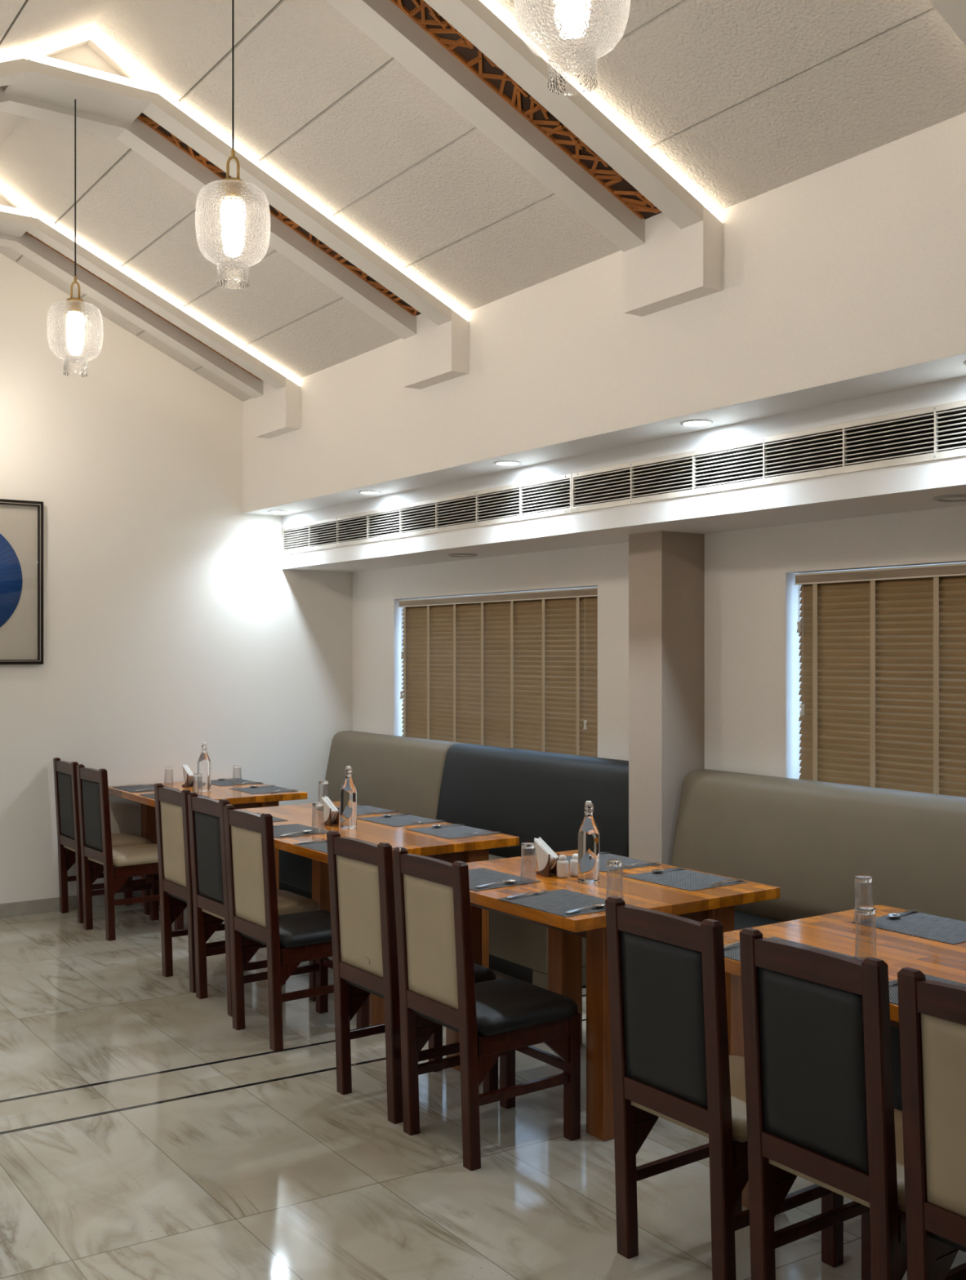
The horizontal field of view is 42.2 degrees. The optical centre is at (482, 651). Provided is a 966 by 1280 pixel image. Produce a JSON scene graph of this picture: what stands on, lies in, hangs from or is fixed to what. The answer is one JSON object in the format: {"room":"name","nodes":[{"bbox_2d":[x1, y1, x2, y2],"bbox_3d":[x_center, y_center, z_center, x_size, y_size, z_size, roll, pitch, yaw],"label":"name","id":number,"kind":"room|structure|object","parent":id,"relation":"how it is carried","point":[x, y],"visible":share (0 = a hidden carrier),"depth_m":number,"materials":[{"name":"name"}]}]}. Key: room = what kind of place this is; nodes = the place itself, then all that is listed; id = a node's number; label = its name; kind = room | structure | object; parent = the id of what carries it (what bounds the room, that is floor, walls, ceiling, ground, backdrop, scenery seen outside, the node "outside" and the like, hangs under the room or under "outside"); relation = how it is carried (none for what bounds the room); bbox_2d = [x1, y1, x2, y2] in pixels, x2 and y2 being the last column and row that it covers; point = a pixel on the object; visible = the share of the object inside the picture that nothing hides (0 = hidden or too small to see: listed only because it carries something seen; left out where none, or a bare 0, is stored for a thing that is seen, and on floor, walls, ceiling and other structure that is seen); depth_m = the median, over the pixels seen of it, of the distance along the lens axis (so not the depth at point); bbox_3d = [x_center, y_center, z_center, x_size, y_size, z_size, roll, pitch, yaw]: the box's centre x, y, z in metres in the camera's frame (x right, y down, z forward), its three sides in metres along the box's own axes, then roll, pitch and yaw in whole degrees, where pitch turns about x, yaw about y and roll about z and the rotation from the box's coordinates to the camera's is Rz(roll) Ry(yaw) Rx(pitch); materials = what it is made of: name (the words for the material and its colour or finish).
{"room":"restaurant dining room","nodes":[
{"label":"restaurant dining room","id":0,"kind":"room"},
{"bbox_2d":[0,253,352,903],"bbox_3d":[-3.360,-0.563,7.819,6.060,4.686,0.200,0,0,-35],"label":"wall","id":1,"kind":"structure","parent":0,"point":[174,623],"depth_m":8.41,"materials":[{"name":"white paint"}]},
{"bbox_2d":[0,498,43,664],"bbox_3d":[-3.253,-0.441,7.743,1.034,1.042,0.045,0,0,-35],"label":"framed picture","id":2,"kind":"object","parent":1,"relation":"attached to","point":[21,522],"visible":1,"depth_m":7.97,"materials":[{"name":"black"}]},
{"bbox_2d":[0,890,141,917],"bbox_3d":[-3.550,1.636,7.558,5.050,0.088,0.014,0,0,-35],"label":"baseboard","id":3,"kind":"structure","parent":1,"relation":"attached to","point":[50,904],"depth_m":8.05,"materials":[{"name":"stone"}]},
{"bbox_2d":[0,902,965,1279],"bbox_3d":[-0.222,1.740,3.276,6.060,0.120,11.243,0,0,-35],"label":"floor","id":4,"kind":"structure","parent":0,"point":[144,1135],"depth_m":4.13,"materials":[{"name":"stone"}]},
{"bbox_2d":[53,757,152,923],"bbox_3d":[-2.432,1.180,8.027,0.523,1.000,0.419,0,0,-35],"label":"dining chair","id":5,"kind":"object","parent":4,"relation":"on","point":[65,780],"visible":0.63,"depth_m":7.93,"materials":[{"name":"brown wood"}]},
{"bbox_2d":[76,764,183,941],"bbox_3d":[-2.126,1.180,7.560,0.523,1.000,0.419,0,0,-38],"label":"dining chair","id":6,"kind":"object","parent":4,"relation":"on","point":[117,864],"visible":0.78,"depth_m":7.41,"materials":[{"name":"brown wood"}]},
{"bbox_2d":[108,777,306,906],"bbox_3d":[-1.807,1.285,8.091,0.945,0.790,1.088,0,0,-35],"label":"dining table","id":7,"kind":"object","parent":4,"relation":"on","point":[239,800],"visible":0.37,"depth_m":7.88,"materials":[{"name":"brown wood"}]},
{"bbox_2d":[112,784,177,792],"bbox_3d":[-2.197,0.889,8.151,0.310,0.002,0.380,0,0,-35],"label":"placemat","id":8,"kind":"object","parent":7,"relation":"on","point":[131,788],"visible":0.79,"depth_m":8.14,"materials":[{"name":"fabric"}]},
{"bbox_2d":[164,766,173,785],"bbox_3d":[-2.103,0.829,8.374,0.060,0.122,0.060,0,0,-35],"label":"tumbler","id":9,"kind":"object","parent":7,"relation":"on","point":[166,767],"visible":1,"depth_m":8.36,"materials":[{"name":"clear glass"}]},
{"bbox_2d":[138,793,209,799],"bbox_3d":[-1.902,0.889,7.705,0.310,0.002,0.380,0,0,-35],"label":"placemat","id":10,"kind":"object","parent":7,"relation":"on","point":[152,795],"visible":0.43,"depth_m":7.73,"materials":[{"name":"fabric"}]},
{"bbox_2d":[182,773,195,787],"bbox_3d":[-1.946,0.845,8.261,0.052,0.090,0.096,0,0,-35],"label":"napkin holder","id":11,"kind":"object","parent":7,"relation":"on","point":[186,784],"visible":0.97,"depth_m":8.23,"materials":[{"name":"brown wood"}]},
{"bbox_2d":[182,764,193,785],"bbox_3d":[-1.947,0.816,8.265,0.035,0.135,0.127,0,0,-35],"label":"paper napkins","id":12,"kind":"object","parent":11,"relation":"in","point":[186,770],"visible":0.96,"depth_m":8.26,"materials":[{"name":"white"}]},
{"bbox_2d":[192,773,202,792],"bbox_3d":[-1.795,0.829,7.876,0.060,0.122,0.060,0,0,-35],"label":"tumbler","id":13,"kind":"object","parent":7,"relation":"on","point":[197,775],"visible":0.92,"depth_m":7.86,"materials":[{"name":"clear glass"}]},
{"bbox_2d":[197,742,210,791],"bbox_3d":[-1.779,0.734,7.984,0.084,0.311,0.084,0,0,-35],"label":"water bottle","id":14,"kind":"object","parent":7,"relation":"on","point":[204,762],"visible":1,"depth_m":7.95,"materials":[{"name":"clear glass"}]},
{"bbox_2d":[210,778,263,786],"bbox_3d":[-1.721,0.889,8.516,0.310,0.002,0.380,0,0,-36],"label":"placemat","id":15,"kind":"object","parent":7,"relation":"on","point":[228,782],"visible":0.93,"depth_m":8.50,"materials":[{"name":"fabric"}]},
{"bbox_2d":[232,764,241,783],"bbox_3d":[-1.659,0.827,8.444,0.060,0.122,0.060,0,0,-35],"label":"tumbler","id":16,"kind":"object","parent":15,"relation":"on","point":[233,766],"visible":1,"depth_m":8.43,"materials":[{"name":"clear glass"}]},
{"bbox_2d":[229,785,297,794],"bbox_3d":[-1.414,0.889,8.054,0.310,0.002,0.380,0,0,-35],"label":"placemat","id":17,"kind":"object","parent":7,"relation":"on","point":[260,789],"visible":1,"depth_m":8.05,"materials":[{"name":"fabric"}]},
{"bbox_2d":[154,782,277,992],"bbox_3d":[-1.369,1.180,6.452,0.523,1.000,0.419,0,0,-35],"label":"dining chair","id":18,"kind":"object","parent":4,"relation":"on","point":[171,811],"visible":0.38,"depth_m":6.33,"materials":[{"name":"brown wood"}]},
{"bbox_2d":[187,791,319,1017],"bbox_3d":[-1.100,1.180,6.048,0.523,1.000,0.419,0,0,-36],"label":"dining chair","id":19,"kind":"object","parent":4,"relation":"on","point":[206,815],"visible":0.57,"depth_m":5.96,"materials":[{"name":"brown wood"}]},
{"bbox_2d":[222,804,368,1051],"bbox_3d":[-0.823,1.180,5.551,0.523,1.000,0.419,0,0,-36],"label":"dining chair","id":20,"kind":"object","parent":4,"relation":"on","point":[291,940],"visible":0.77,"depth_m":5.39,"materials":[{"name":"brown wood"}]},
{"bbox_2d":[279,730,464,899],"bbox_3d":[-0.852,1.132,8.448,0.802,1.096,1.538,0,0,-35],"label":"bench","id":21,"kind":"object","parent":4,"relation":"on","point":[402,774],"visible":0.3,"depth_m":8.42,"materials":[{"name":"beige"}]},
{"bbox_2d":[235,801,519,1025],"bbox_3d":[-0.742,1.285,6.449,1.000,0.790,1.765,0,0,-35],"label":"dining table","id":22,"kind":"object","parent":4,"relation":"on","point":[468,849],"visible":0.27,"depth_m":5.98,"materials":[{"name":"brown wood"}]},
{"bbox_2d":[256,813,288,822],"bbox_3d":[-1.260,0.889,6.653,0.310,0.002,0.380,0,0,-35],"label":"placemat","id":23,"kind":"object","parent":22,"relation":"on","point":[274,819],"visible":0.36,"depth_m":6.60,"materials":[{"name":"fabric"}]},
{"bbox_2d":[273,823,328,838],"bbox_3d":[-0.970,0.889,6.215,0.310,0.002,0.380,0,0,-36],"label":"placemat","id":24,"kind":"object","parent":22,"relation":"on","point":[286,828],"visible":0.57,"depth_m":6.21,"materials":[{"name":"fabric"}]},
{"bbox_2d":[280,830,311,835],"bbox_3d":[-0.906,0.881,6.071,0.041,0.010,0.191,0,0,40],"label":"spoon","id":25,"kind":"object","parent":24,"relation":"on","point":[302,831],"visible":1,"depth_m":6.09,"materials":[{"name":"silver metal"}]},
{"bbox_2d":[311,801,324,834],"bbox_3d":[-0.808,0.813,6.127,0.062,0.150,0.062,0,0,-35],"label":"tumbler","id":26,"kind":"object","parent":24,"relation":"on","point":[315,803],"visible":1,"depth_m":6.11,"materials":[{"name":"clear glass"}]},
{"bbox_2d":[318,780,328,801],"bbox_3d":[-0.914,0.815,7.172,0.062,0.150,0.062,0,0,-35],"label":"tumbler","id":27,"kind":"object","parent":22,"relation":"on","point":[320,782],"visible":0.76,"depth_m":7.15,"materials":[{"name":"clear glass"}]},
{"bbox_2d":[321,808,338,826],"bbox_3d":[-0.786,0.845,6.437,0.052,0.090,0.096,0,0,-35],"label":"napkin holder","id":28,"kind":"object","parent":22,"relation":"on","point":[328,822],"visible":1,"depth_m":6.41,"materials":[{"name":"brown wood"}]},
{"bbox_2d":[321,795,338,822],"bbox_3d":[-0.787,0.816,6.440,0.035,0.136,0.129,0,0,-35],"label":"paper napkins","id":29,"kind":"object","parent":28,"relation":"in","point":[327,804],"visible":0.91,"depth_m":6.43,"materials":[{"name":"white"}]},
{"bbox_2d":[293,840,393,853],"bbox_3d":[-0.640,0.889,5.720,0.310,0.002,0.380,0,0,-36],"label":"placemat","id":30,"kind":"object","parent":22,"relation":"on","point":[321,846],"visible":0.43,"depth_m":5.74,"materials":[{"name":"fabric"}]},
{"bbox_2d":[297,839,326,843],"bbox_3d":[-0.770,0.881,5.831,0.191,0.009,0.025,0,0,-33],"label":"fork","id":31,"kind":"object","parent":30,"relation":"on","point":[318,839],"visible":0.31,"depth_m":5.80,"materials":[{"name":"silver metal"}]},
{"bbox_2d":[340,765,356,828],"bbox_3d":[-0.682,0.734,6.348,0.084,0.311,0.084,0,0,21],"label":"water bottle","id":32,"kind":"object","parent":22,"relation":"on","point":[348,791],"visible":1,"depth_m":6.32,"materials":[{"name":"clear glass"}]},
{"bbox_2d":[317,804,398,815],"bbox_3d":[-0.706,0.889,7.012,0.310,0.002,0.380,0,0,-36],"label":"placemat","id":33,"kind":"object","parent":22,"relation":"on","point":[362,810],"visible":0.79,"depth_m":7.01,"materials":[{"name":"fabric"}]},
{"bbox_2d":[357,813,444,826],"bbox_3d":[-0.435,0.889,6.603,0.310,0.002,0.380,0,0,-36],"label":"placemat","id":34,"kind":"object","parent":22,"relation":"on","point":[403,820],"visible":0.86,"depth_m":6.60,"materials":[{"name":"fabric"}]},
{"bbox_2d":[382,813,409,817],"bbox_3d":[-0.470,0.881,6.767,0.041,0.010,0.191,0,0,42],"label":"spoon","id":35,"kind":"object","parent":34,"relation":"on","point":[388,815],"visible":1,"depth_m":6.74,"materials":[{"name":"silver metal"}]},
{"bbox_2d":[410,819,443,823],"bbox_3d":[-0.289,0.881,6.504,0.191,0.009,0.025,0,0,-35],"label":"fork","id":36,"kind":"object","parent":34,"relation":"on","point":[432,820],"visible":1,"depth_m":6.49,"materials":[{"name":"silver metal"}]},
{"bbox_2d":[406,824,501,839],"bbox_3d":[-0.146,0.889,6.189,0.310,0.002,0.380,0,0,-36],"label":"placemat","id":37,"kind":"object","parent":22,"relation":"on","point":[454,831],"visible":1,"depth_m":6.18,"materials":[{"name":"fabric"}]},
{"bbox_2d":[431,823,463,827],"bbox_3d":[-0.181,0.881,6.353,0.191,0.010,0.041,0,0,-37],"label":"spoon","id":38,"kind":"object","parent":37,"relation":"on","point":[435,825],"visible":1,"depth_m":6.33,"materials":[{"name":"silver metal"}]},
{"bbox_2d":[465,831,501,835],"bbox_3d":[0.001,0.881,6.090,0.191,0.009,0.025,0,0,-28],"label":"fork","id":39,"kind":"object","parent":37,"relation":"on","point":[491,831],"visible":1,"depth_m":6.08,"materials":[{"name":"silver metal"}]},
{"bbox_2d":[326,830,497,1124],"bbox_3d":[-0.263,1.180,4.742,0.523,1.000,0.419,0,0,-36],"label":"dining chair","id":40,"kind":"object","parent":4,"relation":"on","point":[361,872],"visible":0.61,"depth_m":4.60,"materials":[{"name":"brown wood"}]},
{"bbox_2d":[392,846,580,1171],"bbox_3d":[0.016,1.180,4.340,0.523,1.000,0.419,0,0,-36],"label":"dining chair","id":41,"kind":"object","parent":4,"relation":"on","point":[494,1019],"visible":1,"depth_m":4.22,"materials":[{"name":"brown wood"}]},
{"bbox_2d":[435,742,628,990],"bbox_3d":[0.104,1.132,7.065,0.802,1.096,1.815,0,0,-35],"label":"bench","id":42,"kind":"object","parent":4,"relation":"on","point":[528,795],"visible":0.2,"depth_m":6.95,"materials":[{"name":"black"}]},
{"bbox_2d":[445,849,779,1141],"bbox_3d":[0.384,1.285,4.902,1.005,0.790,1.140,0,0,-35],"label":"dining table","id":43,"kind":"object","parent":4,"relation":"on","point":[565,935],"visible":0.41,"depth_m":4.60,"materials":[{"name":"brown wood"}]},
{"bbox_2d":[468,867,541,891],"bbox_3d":[-0.013,0.889,4.895,0.310,0.002,0.380,0,0,-36],"label":"placemat","id":44,"kind":"object","parent":43,"relation":"on","point":[482,876],"visible":0.71,"depth_m":4.88,"materials":[{"name":"fabric"}]},
{"bbox_2d":[474,879,516,887],"bbox_3d":[0.051,0.881,4.751,0.191,0.010,0.041,0,0,-38],"label":"spoon","id":45,"kind":"object","parent":44,"relation":"on","point":[509,881],"visible":1,"depth_m":4.77,"materials":[{"name":"silver metal"}]},
{"bbox_2d":[520,842,536,883],"bbox_3d":[0.175,0.813,4.822,0.062,0.150,0.062,0,0,-35],"label":"tumbler","id":46,"kind":"object","parent":44,"relation":"on","point":[524,845],"visible":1,"depth_m":4.81,"materials":[{"name":"clear glass"}]},
{"bbox_2d":[533,853,558,876],"bbox_3d":[0.253,0.845,4.991,0.052,0.090,0.096,0,0,-35],"label":"napkin holder","id":47,"kind":"object","parent":43,"relation":"on","point":[545,872],"visible":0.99,"depth_m":4.96,"materials":[{"name":"brown wood"}]},
{"bbox_2d":[533,836,558,871],"bbox_3d":[0.252,0.816,4.994,0.035,0.135,0.128,0,0,-35],"label":"paper napkins","id":48,"kind":"object","parent":47,"relation":"in","point":[543,850],"visible":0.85,"depth_m":4.99,"materials":[{"name":"white"}]},
{"bbox_2d":[556,854,568,878],"bbox_3d":[0.314,0.846,4.939,0.048,0.088,0.048,0,0,-35],"label":"salt shaker","id":49,"kind":"object","parent":43,"relation":"on","point":[562,864],"visible":1,"depth_m":4.92,"materials":[{"name":"white ceramic"}]},
{"bbox_2d":[497,888,633,917],"bbox_3d":[0.290,0.889,4.436,0.310,0.002,0.380,0,0,-36],"label":"placemat","id":50,"kind":"object","parent":43,"relation":"on","point":[557,902],"visible":0.93,"depth_m":4.44,"materials":[{"name":"fabric"}]},
{"bbox_2d":[504,889,548,898],"bbox_3d":[0.159,0.881,4.547,0.191,0.009,0.025,0,0,-39],"label":"fork","id":51,"kind":"object","parent":50,"relation":"on","point":[544,891],"visible":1,"depth_m":4.54,"materials":[{"name":"silver metal"}]},
{"bbox_2d":[564,902,604,913],"bbox_3d":[0.354,0.881,4.292,0.191,0.010,0.041,0,0,-41],"label":"spoon","id":52,"kind":"object","parent":50,"relation":"on","point":[597,905],"visible":0.96,"depth_m":4.31,"materials":[{"name":"silver metal"}]},
{"bbox_2d":[605,859,623,900],"bbox_3d":[0.465,0.813,4.418,0.062,0.150,0.062,0,0,-35],"label":"tumbler","id":53,"kind":"object","parent":50,"relation":"on","point":[612,863],"visible":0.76,"depth_m":4.40,"materials":[{"name":"clear glass"}]},
{"bbox_2d":[569,853,577,876],"bbox_3d":[0.369,0.846,4.969,0.048,0.088,0.048,0,0,-35],"label":"pepper shaker","id":54,"kind":"object","parent":43,"relation":"on","point":[574,861],"visible":0.68,"depth_m":4.95,"materials":[{"name":"white ceramic"}]},
{"bbox_2d":[577,800,599,882],"bbox_3d":[0.410,0.734,4.860,0.084,0.311,0.084,0,0,38],"label":"water bottle","id":55,"kind":"object","parent":43,"relation":"on","point":[588,833],"visible":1,"depth_m":4.83,"materials":[{"name":"clear glass"}]},
{"bbox_2d":[555,852,660,871],"bbox_3d":[0.508,0.889,5.298,0.310,0.002,0.380,0,0,-33],"label":"placemat","id":56,"kind":"object","parent":43,"relation":"on","point":[604,857],"visible":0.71,"depth_m":5.27,"materials":[{"name":"fabric"}]},
{"bbox_2d":[622,861,659,866],"bbox_3d":[0.655,0.881,5.199,0.191,0.009,0.025,0,0,-34],"label":"fork","id":57,"kind":"object","parent":56,"relation":"on","point":[633,864],"visible":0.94,"depth_m":5.19,"materials":[{"name":"silver metal"}]},
{"bbox_2d":[621,868,747,891],"bbox_3d":[0.787,0.889,4.892,0.310,0.002,0.380,0,0,-36],"label":"placemat","id":58,"kind":"object","parent":43,"relation":"on","point":[679,878],"visible":0.86,"depth_m":4.88,"materials":[{"name":"fabric"}]},
{"bbox_2d":[651,866,687,872],"bbox_3d":[0.751,0.881,5.056,0.191,0.010,0.041,0,0,-38],"label":"spoon","id":59,"kind":"object","parent":58,"relation":"on","point":[652,870],"visible":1,"depth_m":5.03,"materials":[{"name":"silver metal"}]},
{"bbox_2d":[709,878,744,885],"bbox_3d":[0.933,0.881,4.793,0.191,0.009,0.025,0,0,-39],"label":"fork","id":60,"kind":"object","parent":58,"relation":"on","point":[719,882],"visible":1,"depth_m":4.78,"materials":[{"name":"silver metal"}]},
{"bbox_2d":[604,896,843,1279],"bbox_3d":[0.670,1.180,3.458,0.523,1.000,0.419,0,0,-36],"label":"dining chair","id":61,"kind":"object","parent":4,"relation":"on","point":[671,1060],"visible":0.79,"depth_m":3.31,"materials":[{"name":"brown wood"}]},
{"bbox_2d":[671,768,965,1111],"bbox_3d":[1.463,1.132,5.098,0.802,1.096,2.323,0,0,-35],"label":"bench","id":62,"kind":"object","parent":4,"relation":"on","point":[810,840],"visible":0.33,"depth_m":5.39,"materials":[{"name":"beige"}]},
{"bbox_2d":[723,904,965,1208],"bbox_3d":[1.304,1.285,3.655,1.010,0.790,1.132,0,0,-35],"label":"dining table","id":63,"kind":"object","parent":4,"relation":"on","point":[834,931],"visible":0.3,"depth_m":3.81,"materials":[{"name":"brown wood"}]},
{"bbox_2d":[724,937,863,961],"bbox_3d":[0.887,0.889,3.651,0.310,0.002,0.380,0,0,-35],"label":"placemat","id":64,"kind":"object","parent":63,"relation":"on","point":[732,952],"visible":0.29,"depth_m":3.71,"materials":[{"name":"fabric"}]},
{"bbox_2d":[723,942,739,948],"bbox_3d":[0.756,0.881,3.762,0.191,0.009,0.025,0,0,-41],"label":"fork","id":65,"kind":"object","parent":64,"relation":"on","point":[732,944],"visible":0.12,"depth_m":3.75,"materials":[{"name":"silver metal"}]},
{"bbox_2d":[854,905,876,958],"bbox_3d":[1.108,0.815,3.622,0.062,0.150,0.062,0,0,-35],"label":"tumbler","id":66,"kind":"object","parent":63,"relation":"on","point":[862,909],"visible":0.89,"depth_m":3.61,"materials":[{"name":"clear glass"}]},
{"bbox_2d":[851,911,965,944],"bbox_3d":[1.448,0.889,4.045,0.310,0.002,0.380,0,0,-35],"label":"placemat","id":67,"kind":"object","parent":63,"relation":"on","point":[936,928],"visible":0.91,"depth_m":4.05,"materials":[{"name":"fabric"}]},
{"bbox_2d":[853,875,872,924],"bbox_3d":[1.250,0.813,4.111,0.062,0.150,0.062,0,0,-35],"label":"tumbler","id":68,"kind":"object","parent":67,"relation":"on","point":[859,878],"visible":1,"depth_m":4.10,"materials":[{"name":"clear glass"}]},
{"bbox_2d":[886,909,919,918],"bbox_3d":[1.413,0.881,4.209,0.191,0.010,0.041,0,0,-44],"label":"spoon","id":69,"kind":"object","parent":67,"relation":"on","point":[889,915],"visible":1,"depth_m":4.18,"materials":[{"name":"silver metal"}]},
{"bbox_2d":[888,973,965,1004],"bbox_3d":[1.194,0.889,3.207,0.310,0.002,0.380,0,0,-35],"label":"placemat","id":70,"kind":"object","parent":63,"relation":"on","point":[893,989],"visible":0.02,"depth_m":3.33,"materials":[{"name":"fabric"}]},
{"bbox_2d":[739,927,965,1279],"bbox_3d":[0.961,1.180,3.057,0.523,1.000,0.419,0,0,-35],"label":"dining chair","id":71,"kind":"object","parent":4,"relation":"on","point":[820,1111],"visible":0.83,"depth_m":2.91,"materials":[{"name":"brown wood"}]},
{"bbox_2d":[897,967,965,1279],"bbox_3d":[1.221,1.180,2.669,0.523,1.000,0.419,0,0,-35],"label":"dining chair","id":72,"kind":"object","parent":4,"relation":"on","point":[932,1014],"visible":1,"depth_m":2.65,"materials":[{"name":"brown wood"}]},
{"bbox_2d":[0,0,965,401],"bbox_3d":[-0.222,-2.294,3.276,3.942,1.065,10.843,0,0,-35],"label":"ceiling","id":73,"kind":"structure","parent":0,"point":[742,100],"depth_m":5.26,"materials":[{"name":"white paint"}]},
{"bbox_2d":[0,183,300,438],"bbox_3d":[-2.919,-2.075,7.181,3.902,1.259,0.475,0,0,-35],"label":"roof beam","id":74,"kind":"structure","parent":73,"relation":"attached to","point":[276,393],"depth_m":7.74,"materials":[{"name":"white paint"}]},
{"bbox_2d":[0,26,468,389],"bbox_3d":[-1.815,-2.075,5.583,3.902,1.259,0.475,0,0,-35],"label":"roof beam","id":75,"kind":"structure","parent":73,"relation":"attached to","point":[114,99],"depth_m":5.93,"materials":[{"name":"white paint"}]},
{"bbox_2d":[46,98,103,377],"bbox_3d":[-1.816,-1.853,5.576,0.240,1.235,0.240,0,0,-35],"label":"pendant lamp","id":76,"kind":"object","parent":75,"relation":"hanging from","point":[74,326],"visible":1,"depth_m":5.50,"materials":[{"name":"clear glass"}]},
{"bbox_2d":[325,0,722,316],"bbox_3d":[-0.783,-2.075,4.089,3.902,1.259,0.475,0,0,-35],"label":"roof beam","id":77,"kind":"structure","parent":73,"relation":"attached to","point":[468,53],"depth_m":4.83,"materials":[{"name":"white paint"}]},
{"bbox_2d":[195,0,270,288],"bbox_3d":[-0.811,-1.831,4.059,0.240,1.278,0.240,0,0,-35],"label":"pendant lamp","id":78,"kind":"object","parent":77,"relation":"hanging from","point":[233,215],"visible":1,"depth_m":3.98,"materials":[{"name":"clear glass"}]},
{"bbox_2d":[928,0,965,45],"bbox_3d":[0.238,-2.075,2.611,3.902,1.259,0.475,0,0,-35],"label":"roof beam","id":79,"kind":"structure","parent":73,"relation":"attached to","point":[953,11],"depth_m":3.64,"materials":[{"name":"white paint"}]},
{"bbox_2d":[514,0,630,95],"bbox_3d":[0.184,-1.817,2.570,0.240,1.305,0.240,0,0,-35],"label":"pendant lamp","id":80,"kind":"object","parent":79,"relation":"hanging from","point":[571,35],"visible":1,"depth_m":2.52,"materials":[{"name":"clear glass"}]},
{"bbox_2d":[242,112,965,512],"bbox_3d":[1.827,-1.500,4.692,1.079,1.036,10.843,0,0,-35],"label":"wall","id":81,"kind":"structure","parent":0,"point":[855,266],"depth_m":5.16,"materials":[{"name":"paint"}]},
{"bbox_2d":[267,510,288,513],"bbox_3d":[-1.427,-0.975,8.719,0.140,0.006,0.140,0,0,-35],"label":"recessed light","id":82,"kind":"object","parent":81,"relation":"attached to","point":[270,511],"visible":1,"depth_m":8.69,"materials":[{"name":"white"}]},
{"bbox_2d":[358,490,381,493],"bbox_3d":[-0.691,-0.975,7.654,0.140,0.006,0.140,0,0,-35],"label":"recessed light","id":83,"kind":"object","parent":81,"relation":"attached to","point":[360,491],"visible":1,"depth_m":7.64,"materials":[{"name":"white"}]},
{"bbox_2d":[281,473,571,555],"bbox_3d":[-0.498,-0.795,7.645,0.018,0.198,3.334,0,0,-35],"label":"air vent","id":84,"kind":"object","parent":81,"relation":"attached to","point":[435,501],"visible":1,"depth_m":7.31,"materials":[{"name":"metal"}]},
{"bbox_2d":[493,460,520,465],"bbox_3d":[0.127,-0.975,6.469,0.140,0.006,0.140,0,0,-35],"label":"recessed light","id":85,"kind":"object","parent":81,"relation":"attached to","point":[502,462],"visible":1,"depth_m":6.46,"materials":[{"name":"white"}]},
{"bbox_2d":[242,351,965,515],"bbox_3d":[1.517,-0.982,4.477,0.322,0.008,10.843,0,0,-35],"label":"soffit","id":86,"kind":"structure","parent":81,"relation":"attached to","point":[952,366],"depth_m":5.41,"materials":[{"name":"white paint"}]},
{"bbox_2d":[281,376,965,572],"bbox_3d":[1.870,-0.788,4.721,0.576,0.387,10.843,0,0,-35],"label":"bulkhead","id":87,"kind":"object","parent":81,"relation":"attached to","point":[909,487],"depth_m":5.78,"materials":[{"name":"white paint"}]},
{"bbox_2d":[680,419,713,426],"bbox_3d":[0.912,-0.975,5.334,0.140,0.006,0.140,0,0,-35],"label":"recessed light","id":88,"kind":"object","parent":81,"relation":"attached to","point":[691,422],"visible":1,"depth_m":5.32,"materials":[{"name":"white"}]},
{"bbox_2d":[571,400,965,512],"bbox_3d":[1.389,-0.795,4.913,0.018,0.198,3.303,0,0,-35],"label":"air vent","id":89,"kind":"object","parent":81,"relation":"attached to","point":[935,455],"visible":1,"depth_m":5.13,"materials":[{"name":"metal"}]},
{"bbox_2d":[352,505,965,778],"bbox_3d":[2.189,0.349,4.942,0.200,2.662,10.843,0,0,-35],"label":"wall","id":90,"kind":"structure","parent":0,"point":[752,664],"depth_m":6.20,"materials":[{"name":"paint"}]},
{"bbox_2d":[448,553,477,556],"bbox_3d":[-0.124,-0.590,7.657,0.180,0.010,0.180,0,0,-35],"label":"ceiling fitting","id":91,"kind":"object","parent":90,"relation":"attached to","point":[451,554],"visible":1,"depth_m":7.61,"materials":[{"name":"grey"}]},
{"bbox_2d":[398,587,597,757],"bbox_3d":[0.048,0.167,7.949,0.075,1.058,2.191,0,0,-35],"label":"window blind","id":92,"kind":"object","parent":90,"relation":"attached to","point":[513,670],"visible":0.8,"depth_m":7.83,"materials":[{"name":"beige"}]},
{"bbox_2d":[409,586,597,599],"bbox_3d":[0.133,0.164,8.014,0.050,1.072,2.235,0,0,-35],"label":"window","id":93,"kind":"structure","parent":90,"relation":"in","point":[595,587],"depth_m":7.91,"materials":[{"name":"white"}]},
{"bbox_2d":[628,530,704,865],"bbox_3d":[0.929,0.542,6.335,0.290,2.275,0.244,0,0,-35],"label":"column","id":94,"kind":"structure","parent":90,"relation":"attached to","point":[666,569],"depth_m":6.23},
{"bbox_2d":[794,563,965,797],"bbox_3d":[2.103,0.167,4.974,0.075,1.058,2.191,0,0,-35],"label":"window blind","id":95,"kind":"object","parent":90,"relation":"attached to","point":[882,651],"visible":0.91,"depth_m":5.47,"materials":[{"name":"beige"}]},
{"bbox_2d":[805,563,957,573],"bbox_3d":[2.185,0.164,5.044,0.050,1.072,2.235,0,0,-35],"label":"window","id":96,"kind":"structure","parent":90,"relation":"in","point":[954,563],"depth_m":5.58,"materials":[{"name":"white"}]},
{"bbox_2d":[932,493,965,502],"bbox_3d":[1.825,-0.590,4.810,0.180,0.010,0.180,0,0,-35],"label":"ceiling fitting","id":97,"kind":"object","parent":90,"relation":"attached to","point":[958,497],"visible":1,"depth_m":4.81,"materials":[{"name":"grey"}]},
{"bbox_2d":[939,497,965,500],"bbox_3d":[1.825,-0.592,4.810,0.138,0.004,0.138,0,0,-2],"label":"diffuser","id":98,"kind":"object","parent":97,"relation":"attached to","point":[940,498],"depth_m":4.83,"materials":[{"name":"white"}]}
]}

